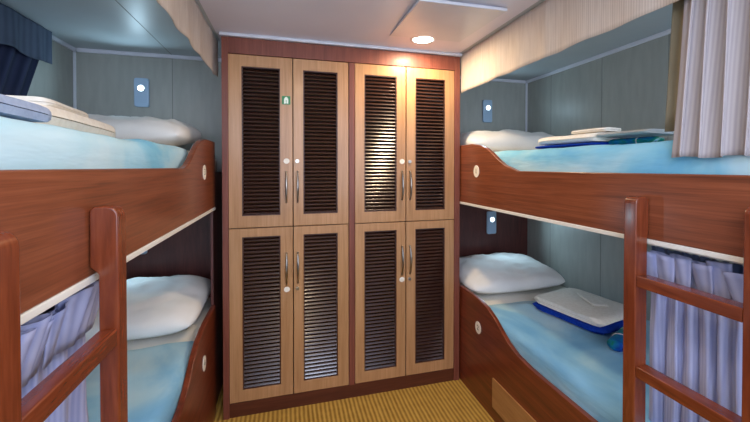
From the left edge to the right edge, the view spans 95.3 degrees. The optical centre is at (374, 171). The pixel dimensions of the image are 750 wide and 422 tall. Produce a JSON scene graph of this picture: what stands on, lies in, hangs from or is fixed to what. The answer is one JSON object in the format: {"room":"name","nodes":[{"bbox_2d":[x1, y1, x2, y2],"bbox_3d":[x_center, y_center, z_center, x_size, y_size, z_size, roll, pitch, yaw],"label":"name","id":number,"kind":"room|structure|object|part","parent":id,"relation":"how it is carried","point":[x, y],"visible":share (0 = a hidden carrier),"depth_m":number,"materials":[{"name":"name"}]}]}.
{"room":"dormitory","nodes":[
{"label":"dormitory","id":0,"kind":"room"},
{"bbox_2d":[27,40,72,107],"bbox_3d":[-1.459,0.324,0.493,0.051,2.120,3.330,0,1,-14],"label":"wall","id":1,"kind":"structure","parent":0,"point":[54,81],"depth_m":1.94,"materials":[{"name":"grey paint"}]},
{"bbox_2d":[0,44,38,95],"bbox_3d":[-1.590,-0.415,1.220,0.037,0.600,1.220,0,1,-14],"label":"window curtain","id":2,"kind":"object","parent":1,"relation":"hanging from","point":[17,70],"visible":0.35,"depth_m":1.60,"materials":[{"name":"blue fabric"}]},
{"bbox_2d":[52,35,75,51],"bbox_3d":[-1.428,-0.724,0.489,0.016,0.024,3.330,0,1,-14],"label":"trim","id":3,"kind":"structure","parent":1,"relation":"attached to","point":[54,38],"depth_m":1.99,"materials":[{"name":"grey metal"}]},
{"bbox_2d":[76,51,525,171],"bbox_3d":[-0.286,0.299,2.539,3.340,2.120,0.051,0,1,-14],"label":"wall","id":4,"kind":"structure","parent":0,"point":[188,92],"depth_m":2.25,"materials":[{"name":"grey paint"}]},
{"bbox_2d":[73,52,76,108],"bbox_3d":[-1.841,-0.284,2.100,0.014,0.896,0.014,0,1,-14],"label":"trim","id":5,"kind":"structure","parent":4,"relation":"attached to","point":[74,53],"depth_m":2.09,"materials":[{"name":"grey metal"}]},
{"bbox_2d":[134,78,149,106],"bbox_3d":[-1.488,-0.502,2.180,0.084,0.184,0.026,0,1,-14],"label":"reading lamp","id":6,"kind":"object","parent":4,"relation":"attached to","point":[141,85],"visible":1,"depth_m":2.18,"materials":[{"name":"plastic"}]},
{"bbox_2d":[76,48,220,61],"bbox_3d":[-1.405,-0.745,2.205,0.873,0.024,0.016,0,1,-14],"label":"trim","id":7,"kind":"structure","parent":4,"relation":"attached to","point":[84,50],"depth_m":2.17,"materials":[{"name":"grey metal"}]},
{"bbox_2d":[482,100,491,122],"bbox_3d":[0.921,-0.491,2.800,0.084,0.184,0.026,0,1,-14],"label":"reading lamp","id":8,"kind":"object","parent":4,"relation":"attached to","point":[486,104],"visible":1,"depth_m":2.79,"materials":[{"name":"plastic"}]},
{"bbox_2d":[460,76,525,83],"bbox_3d":[0.860,-0.752,2.787,0.849,0.024,0.016,0,1,-14],"label":"trim","id":9,"kind":"structure","parent":4,"relation":"attached to","point":[495,79],"depth_m":2.84,"materials":[{"name":"grey metal"}]},
{"bbox_2d":[525,84,527,131],"bbox_3d":[1.284,0.057,2.906,0.014,1.596,0.014,0,1,-14],"label":"trim","id":10,"kind":"structure","parent":4,"relation":"attached to","point":[526,86],"depth_m":2.89,"materials":[{"name":"grey metal"}]},
{"bbox_2d":[0,0,672,80],"bbox_3d":[0.134,-0.765,0.889,3.240,0.051,3.330,0,1,-14],"label":"ceiling","id":11,"kind":"structure","parent":0,"point":[364,22],"depth_m":1.75,"materials":[{"name":"white paint"}]},
{"bbox_2d":[0,3,51,63],"bbox_3d":[-1.544,-0.634,1.193,0.017,0.181,1.251,0,1,-14],"label":"window valance","id":12,"kind":"object","parent":11,"relation":"attached to","point":[27,36],"visible":1,"depth_m":1.62,"materials":[{"name":"blue fabric"}]},
{"bbox_2d":[156,0,217,76],"bbox_3d":[-0.696,-0.633,1.137,0.011,0.216,1.760,0,1,-14],"label":"valance","id":13,"kind":"object","parent":11,"relation":"attached to","point":[187,17],"visible":1,"depth_m":1.50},
{"bbox_2d":[219,32,461,56],"bbox_3d":[-0.141,-0.746,2.029,1.448,0.018,0.022,0,1,-14],"label":"trim","id":14,"kind":"structure","parent":11,"relation":"attached to","point":[229,34],"depth_m":2.00,"materials":[{"name":"grey metal"}]},
{"bbox_2d":[410,37,435,43],"bbox_3d":[0.276,-0.746,1.945,0.156,0.013,0.156,0,1,-14],"label":"recessed light","id":15,"kind":"object","parent":11,"relation":"in","point":[420,40],"visible":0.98,"depth_m":1.94,"materials":[{"name":"beige"}]},
{"bbox_2d":[390,0,506,41],"bbox_3d":[0.341,-0.739,1.720,0.425,0.024,0.445,0,1,-14],"label":"ceiling panel","id":16,"kind":"object","parent":11,"relation":"in","point":[443,20],"visible":0.95,"depth_m":1.65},
{"bbox_2d":[461,0,678,92],"bbox_3d":[0.760,-0.620,1.439,0.009,0.249,1.620,0,1,-14],"label":"valance","id":17,"kind":"object","parent":11,"relation":"attached to","point":[551,27],"visible":1,"depth_m":1.49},
{"bbox_2d":[665,0,749,157],"bbox_3d":[0.789,-0.393,1.459,0.047,0.701,1.600,0,1,-14],"label":"privacy curtain","id":18,"kind":"object","parent":11,"relation":"hanging from","point":[708,101],"visible":1,"depth_m":0.93,"materials":[{"name":"white fabric"}]},
{"bbox_2d":[214,378,494,421],"bbox_3d":[0.134,1.404,0.916,3.240,0.050,3.330,0,1,-14],"label":"floor","id":19,"kind":"structure","parent":0,"point":[448,401],"depth_m":1.97,"materials":[{"name":"carpet"}]},
{"bbox_2d":[0,139,222,421],"bbox_3d":[-1.160,0.610,1.208,0.875,1.530,2.098,0,1,-14],"label":"bunk bed","id":20,"kind":"object","parent":19,"relation":"on","point":[173,214],"visible":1,"depth_m":0.95,"materials":[{"name":"brown wood"}]},
{"bbox_2d":[21,280,98,421],"bbox_3d":[-0.614,0.543,0.599,0.082,0.619,0.470,0,1,-14],"label":"privacy curtain","id":21,"kind":"object","parent":20,"relation":"hanging from","point":[51,337],"visible":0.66,"depth_m":0.70,"materials":[{"name":"purple fabric"}]},
{"bbox_2d":[0,205,127,421],"bbox_3d":[-0.523,0.729,0.579,0.052,1.309,0.345,0,1,-14],"label":"ladder","id":22,"kind":"object","parent":20,"relation":"attached to","point":[107,347],"visible":1,"depth_m":0.64,"materials":[{"name":"brown wood"}]},
{"bbox_3d":[-0.701,0.029,1.103,0.025,0.365,1.680,0,1,-14],"label":"panel","id":23,"kind":"part","parent":20,"relation":"part of","materials":[{"name":"brown wood"}]},
{"bbox_2d":[0,116,216,171],"bbox_3d":[-1.179,0.032,1.195,0.822,0.292,2.046,0,1,-14],"label":"mattress","id":24,"kind":"object","parent":20,"relation":"on","point":[23,144],"visible":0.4,"depth_m":0.72,"materials":[{"name":"fabric"}]},
{"bbox_2d":[0,94,51,121],"bbox_3d":[-0.745,-0.128,0.656,0.100,0.038,0.267,0,1,-19],"label":"folded towel","id":25,"kind":"object","parent":24,"relation":"on","point":[10,107],"visible":0.91,"depth_m":0.69,"materials":[{"name":"fabric"}]},
{"bbox_2d":[24,100,115,137],"bbox_3d":[-1.002,-0.146,1.030,0.242,0.062,0.560,0,1,-22],"label":"folded towel","id":26,"kind":"object","parent":24,"relation":"on","point":[61,118],"visible":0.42,"depth_m":0.99,"materials":[{"name":"white fabric"}]},
{"bbox_2d":[6,95,88,117],"bbox_3d":[-1.027,-0.192,1.052,0.160,0.026,0.312,0,1,-23],"label":"folded towel","id":27,"kind":"object","parent":26,"relation":"on","point":[41,100],"visible":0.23,"depth_m":0.95,"materials":[{"name":"white fabric"}]},
{"bbox_2d":[88,114,200,145],"bbox_3d":[-1.332,-0.214,1.840,0.653,0.184,0.505,0,1,-14],"label":"pillow","id":28,"kind":"object","parent":24,"relation":"on","point":[173,132],"visible":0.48,"depth_m":1.67,"materials":[{"name":"fabric"}]},
{"bbox_2d":[86,297,210,421],"bbox_3d":[-1.173,0.967,1.209,0.841,0.282,2.046,0,1,-14],"label":"mattress","id":29,"kind":"object","parent":20,"relation":"on","point":[156,366],"visible":0.25,"depth_m":1.40,"materials":[{"name":"fabric"}]},
{"bbox_2d":[85,275,210,341],"bbox_3d":[-1.293,0.723,1.861,0.682,0.196,0.583,0,1,-14],"label":"pillow","id":30,"kind":"object","parent":29,"relation":"on","point":[156,306],"visible":0.63,"depth_m":1.75,"materials":[{"name":"fabric"}]},
{"bbox_3d":[-1.434,0.788,2.211,0.844,1.150,0.022,0,1,-14],"label":"head panel","id":31,"kind":"part","parent":20,"relation":"part of","materials":[{"name":"laminate"}]},
{"bbox_3d":[-0.701,1.071,1.115,0.025,0.612,1.680,0,1,-14],"label":"panel","id":32,"kind":"part","parent":20,"relation":"part of","materials":[{"name":"brown wood"}]},
{"bbox_3d":[-0.964,0.684,2.114,0.013,1.360,0.394,0,1,-14],"label":"filler panel","id":33,"kind":"part","parent":20,"relation":"part of","materials":[{"name":"laminate"}]},
{"bbox_2d":[221,36,459,419],"bbox_3d":[-0.197,0.312,2.257,1.428,2.100,0.502,0,1,-14],"label":"tall cabinet","id":34,"kind":"object","parent":19,"relation":"on","point":[341,165],"visible":1,"depth_m":2.03,"materials":[{"name":"brown wood"}]},
{"bbox_3d":[-0.639,-0.164,1.922,0.341,0.956,0.020,0,1,-14],"label":"door","id":35,"kind":"part","parent":34,"relation":"part of","materials":[{"name":"brown wood"}]},
{"bbox_3d":[-0.639,-0.166,1.923,0.205,0.828,0.018,0,1,-14],"label":"louver panel","id":36,"kind":"part","parent":34,"relation":"part of","materials":[{"name":"brown wood"}]},
{"bbox_3d":[-0.639,0.802,1.934,0.341,0.966,0.020,0,1,-14],"label":"door","id":37,"kind":"part","parent":34,"relation":"part of","materials":[{"name":"brown wood"}]},
{"bbox_3d":[-0.639,0.792,1.935,0.205,0.852,0.018,0,1,-14],"label":"louver panel","id":38,"kind":"part","parent":34,"relation":"part of","materials":[{"name":"brown wood"}]},
{"bbox_3d":[-0.501,0.090,1.934,0.012,0.182,0.033,0,1,-14],"label":"handle","id":39,"kind":"part","parent":34,"relation":"part of","materials":[{"name":"metal"}]},
{"bbox_3d":[-0.501,0.555,1.940,0.012,0.183,0.033,0,1,-14],"label":"handle","id":40,"kind":"part","parent":34,"relation":"part of","materials":[{"name":"metal"}]},
{"bbox_3d":[-0.440,0.555,1.955,0.012,0.183,0.033,0,1,-14],"label":"handle","id":41,"kind":"part","parent":34,"relation":"part of","materials":[{"name":"metal"}]},
{"bbox_3d":[-0.440,0.090,1.950,0.012,0.182,0.033,0,1,-14],"label":"handle","id":42,"kind":"part","parent":34,"relation":"part of","materials":[{"name":"metal"}]},
{"bbox_3d":[-0.320,0.791,2.017,0.199,0.852,0.018,0,1,-14],"label":"louver panel","id":43,"kind":"part","parent":34,"relation":"part of","materials":[{"name":"brown wood"}]},
{"bbox_3d":[-0.320,-0.167,2.005,0.199,0.828,0.018,0,1,-14],"label":"louver panel","id":44,"kind":"part","parent":34,"relation":"part of","materials":[{"name":"brown wood"}]},
{"bbox_3d":[-0.315,-0.165,2.006,0.319,0.956,0.020,0,1,-14],"label":"door","id":45,"kind":"part","parent":34,"relation":"part of","materials":[{"name":"brown wood"}]},
{"bbox_3d":[-0.315,0.801,2.017,0.319,0.966,0.020,0,1,-14],"label":"door","id":46,"kind":"part","parent":34,"relation":"part of","materials":[{"name":"brown wood"}]},
{"bbox_3d":[0.033,0.800,2.107,0.319,0.966,0.020,0,1,-14],"label":"door","id":47,"kind":"part","parent":34,"relation":"part of","materials":[{"name":"brown wood"}]},
{"bbox_3d":[0.032,0.790,2.107,0.204,0.852,0.018,0,1,-14],"label":"louver panel","id":48,"kind":"part","parent":34,"relation":"part of","materials":[{"name":"brown wood"}]},
{"bbox_3d":[0.033,-0.166,2.095,0.319,0.956,0.020,0,1,-14],"label":"door","id":49,"kind":"part","parent":34,"relation":"part of","materials":[{"name":"brown wood"}]},
{"bbox_3d":[0.032,-0.168,2.096,0.204,0.828,0.018,0,1,-14],"label":"louver panel","id":50,"kind":"part","parent":34,"relation":"part of","materials":[{"name":"brown wood"}]},
{"bbox_3d":[0.171,0.553,2.112,0.012,0.183,0.033,0,1,-14],"label":"handle","id":51,"kind":"part","parent":34,"relation":"part of","materials":[{"name":"metal"}]},
{"bbox_3d":[0.171,0.088,2.106,0.012,0.182,0.033,0,1,-14],"label":"handle","id":52,"kind":"part","parent":34,"relation":"part of","materials":[{"name":"metal"}]},
{"bbox_3d":[0.222,0.553,2.125,0.012,0.183,0.033,0,1,-14],"label":"handle","id":53,"kind":"part","parent":34,"relation":"part of","materials":[{"name":"metal"}]},
{"bbox_3d":[0.222,0.088,2.120,0.012,0.182,0.033,0,1,-14],"label":"handle","id":54,"kind":"part","parent":34,"relation":"part of","materials":[{"name":"metal"}]},
{"bbox_3d":[0.351,0.799,2.188,0.325,0.966,0.020,0,1,-14],"label":"door","id":55,"kind":"part","parent":34,"relation":"part of","materials":[{"name":"brown wood"}]},
{"bbox_3d":[0.351,-0.167,2.176,0.325,0.956,0.020,0,1,-14],"label":"door","id":56,"kind":"part","parent":34,"relation":"part of","materials":[{"name":"brown wood"}]},
{"bbox_3d":[0.349,0.789,2.188,0.201,0.852,0.018,0,1,-14],"label":"louver panel","id":57,"kind":"part","parent":34,"relation":"part of","materials":[{"name":"brown wood"}]},
{"bbox_3d":[0.349,-0.169,2.177,0.201,0.828,0.018,0,1,-14],"label":"louver panel","id":58,"kind":"part","parent":34,"relation":"part of","materials":[{"name":"brown wood"}]},
{"bbox_2d":[459,144,749,421],"bbox_3d":[1.106,0.603,1.789,0.910,1.530,2.098,0,1,-14],"label":"bunk bed","id":59,"kind":"object","parent":19,"relation":"on","point":[700,214],"visible":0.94,"depth_m":1.51,"materials":[{"name":"brown wood"}]},
{"bbox_2d":[486,211,495,233],"bbox_3d":[0.953,0.420,2.793,0.084,0.184,0.026,0,1,-14],"label":"reading lamp","id":60,"kind":"object","parent":59,"relation":"attached to","point":[490,215],"visible":1,"depth_m":2.79,"materials":[{"name":"plastic"}]},
{"bbox_3d":[0.876,0.781,2.804,0.850,1.150,0.022,0,1,-14],"label":"head panel","id":61,"kind":"part","parent":59,"relation":"part of","materials":[{"name":"laminate"}]},
{"bbox_3d":[0.746,1.217,1.489,0.010,0.160,0.800,0,1,-14],"label":"drawer","id":62,"kind":"part","parent":59,"relation":"part of","materials":[{"name":"brown wood"}]},
{"bbox_3d":[0.756,1.066,1.510,0.025,0.612,1.720,0,1,-14],"label":"panel","id":63,"kind":"part","parent":59,"relation":"part of","materials":[{"name":"brown wood"}]},
{"bbox_2d":[459,282,650,421],"bbox_3d":[1.133,0.960,1.799,0.861,0.281,2.056,0,1,-14],"label":"mattress","id":64,"kind":"object","parent":59,"relation":"on","point":[576,360],"visible":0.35,"depth_m":1.59,"materials":[{"name":"fabric"}]},
{"bbox_2d":[459,252,564,293],"bbox_3d":[0.918,0.724,2.496,0.741,0.176,0.505,0,1,-14],"label":"pillow","id":65,"kind":"object","parent":64,"relation":"on","point":[503,272],"visible":0.9,"depth_m":2.32,"materials":[{"name":"fabric"}]},
{"bbox_2d":[532,302,622,333],"bbox_3d":[1.205,0.805,1.969,0.386,0.024,0.440,0,1,-27],"label":"folded towel","id":66,"kind":"object","parent":64,"relation":"on","point":[614,327],"visible":0.23,"depth_m":1.80,"materials":[{"name":"blue fabric"}]},
{"bbox_2d":[534,288,622,326],"bbox_3d":[1.211,0.771,1.982,0.374,0.038,0.420,0,1,-26],"label":"folded towel","id":67,"kind":"object","parent":66,"relation":"on","point":[566,301],"visible":0.82,"depth_m":1.91,"materials":[{"name":"white fabric"}]},
{"bbox_2d":[577,292,607,306],"bbox_3d":[1.260,0.742,1.985,0.088,0.012,0.202,0,1,6],"label":"cloth","id":68,"kind":"object","parent":67,"relation":"on","point":[590,298],"visible":1,"depth_m":1.96,"materials":[{"name":"white fabric"}]},
{"bbox_2d":[607,327,622,351],"bbox_3d":[1.183,0.795,1.627,0.260,0.059,0.084,-1,1,-38],"label":"cloth","id":69,"kind":"object","parent":64,"relation":"on","point":[615,342],"visible":0.56,"depth_m":1.56,"materials":[{"name":"blue fabric"}]},
{"bbox_3d":[0.756,0.024,1.497,0.025,0.365,1.720,0,1,-14],"label":"panel","id":70,"kind":"part","parent":59,"relation":"part of","materials":[{"name":"brown wood"}]},
{"bbox_2d":[494,140,749,174],"bbox_3d":[1.138,0.027,1.791,0.833,0.288,2.046,0,1,-14],"label":"mattress","id":71,"kind":"object","parent":59,"relation":"on","point":[651,157],"visible":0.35,"depth_m":1.20,"materials":[{"name":"fabric"}]},
{"bbox_2d":[460,129,554,151],"bbox_3d":[0.936,-0.211,2.496,0.760,0.190,0.486,0,1,-14],"label":"pillow","id":72,"kind":"object","parent":71,"relation":"on","point":[505,139],"visible":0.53,"depth_m":2.26,"materials":[{"name":"fabric"}]},
{"bbox_2d":[535,142,608,148],"bbox_3d":[1.013,-0.123,1.674,0.280,0.014,0.360,0,1,-20],"label":"folded towel","id":73,"kind":"object","parent":71,"relation":"on","point":[592,143],"visible":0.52,"depth_m":1.59,"materials":[{"name":"blue fabric"}]},
{"bbox_2d":[538,132,622,144],"bbox_3d":[1.013,-0.153,1.669,0.270,0.041,0.335,0,1,-20],"label":"folded towel","id":74,"kind":"object","parent":73,"relation":"on","point":[589,137],"visible":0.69,"depth_m":1.58,"materials":[{"name":"white fabric"}]},
{"bbox_2d":[571,127,620,133],"bbox_3d":[1.016,-0.185,1.578,0.120,0.018,0.174,0,1,-23],"label":"cloth","id":75,"kind":"object","parent":74,"relation":"on","point":[604,129],"visible":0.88,"depth_m":1.52,"materials":[{"name":"white fabric"}]},
{"bbox_2d":[608,136,664,144],"bbox_3d":[1.062,-0.123,1.404,0.048,0.034,0.210,0,1,-21],"label":"cloth","id":76,"kind":"object","parent":71,"relation":"on","point":[652,138],"visible":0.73,"depth_m":1.38,"materials":[{"name":"teal fabric"}]},
{"bbox_2d":[596,129,673,137],"bbox_3d":[1.071,-0.155,1.409,0.200,0.018,0.214,0,1,-20],"label":"folded towel","id":77,"kind":"object","parent":76,"relation":"on","point":[643,132],"visible":0.96,"depth_m":1.35,"materials":[{"name":"white fabric"}]},
{"bbox_2d":[622,196,749,421],"bbox_3d":[0.859,0.730,0.942,0.052,1.298,0.335,0,1,-14],"label":"ladder","id":78,"kind":"object","parent":59,"relation":"attached to","point":[636,374],"visible":1,"depth_m":1.04,"materials":[{"name":"brown wood"}]},
{"bbox_2d":[647,244,743,421],"bbox_3d":[0.944,0.539,0.962,0.085,0.619,0.404,0,1,-14],"label":"privacy curtain","id":79,"kind":"object","parent":59,"relation":"hanging from","point":[697,348],"visible":0.73,"depth_m":1.02,"materials":[{"name":"purple fabric"}]},
{"bbox_2d":[527,34,743,320],"bbox_3d":[1.727,0.314,1.311,0.051,2.120,3.330,0,1,-14],"label":"wall","id":80,"kind":"structure","parent":0,"point":[626,89],"depth_m":2.25,"materials":[{"name":"grey paint"}]},
{"bbox_2d":[525,29,670,83],"bbox_3d":[1.695,-0.734,1.290,0.016,0.024,3.330,0,1,-14],"label":"trim","id":81,"kind":"structure","parent":80,"relation":"attached to","point":[666,32],"depth_m":2.16,"materials":[{"name":"grey metal"}]}
]}

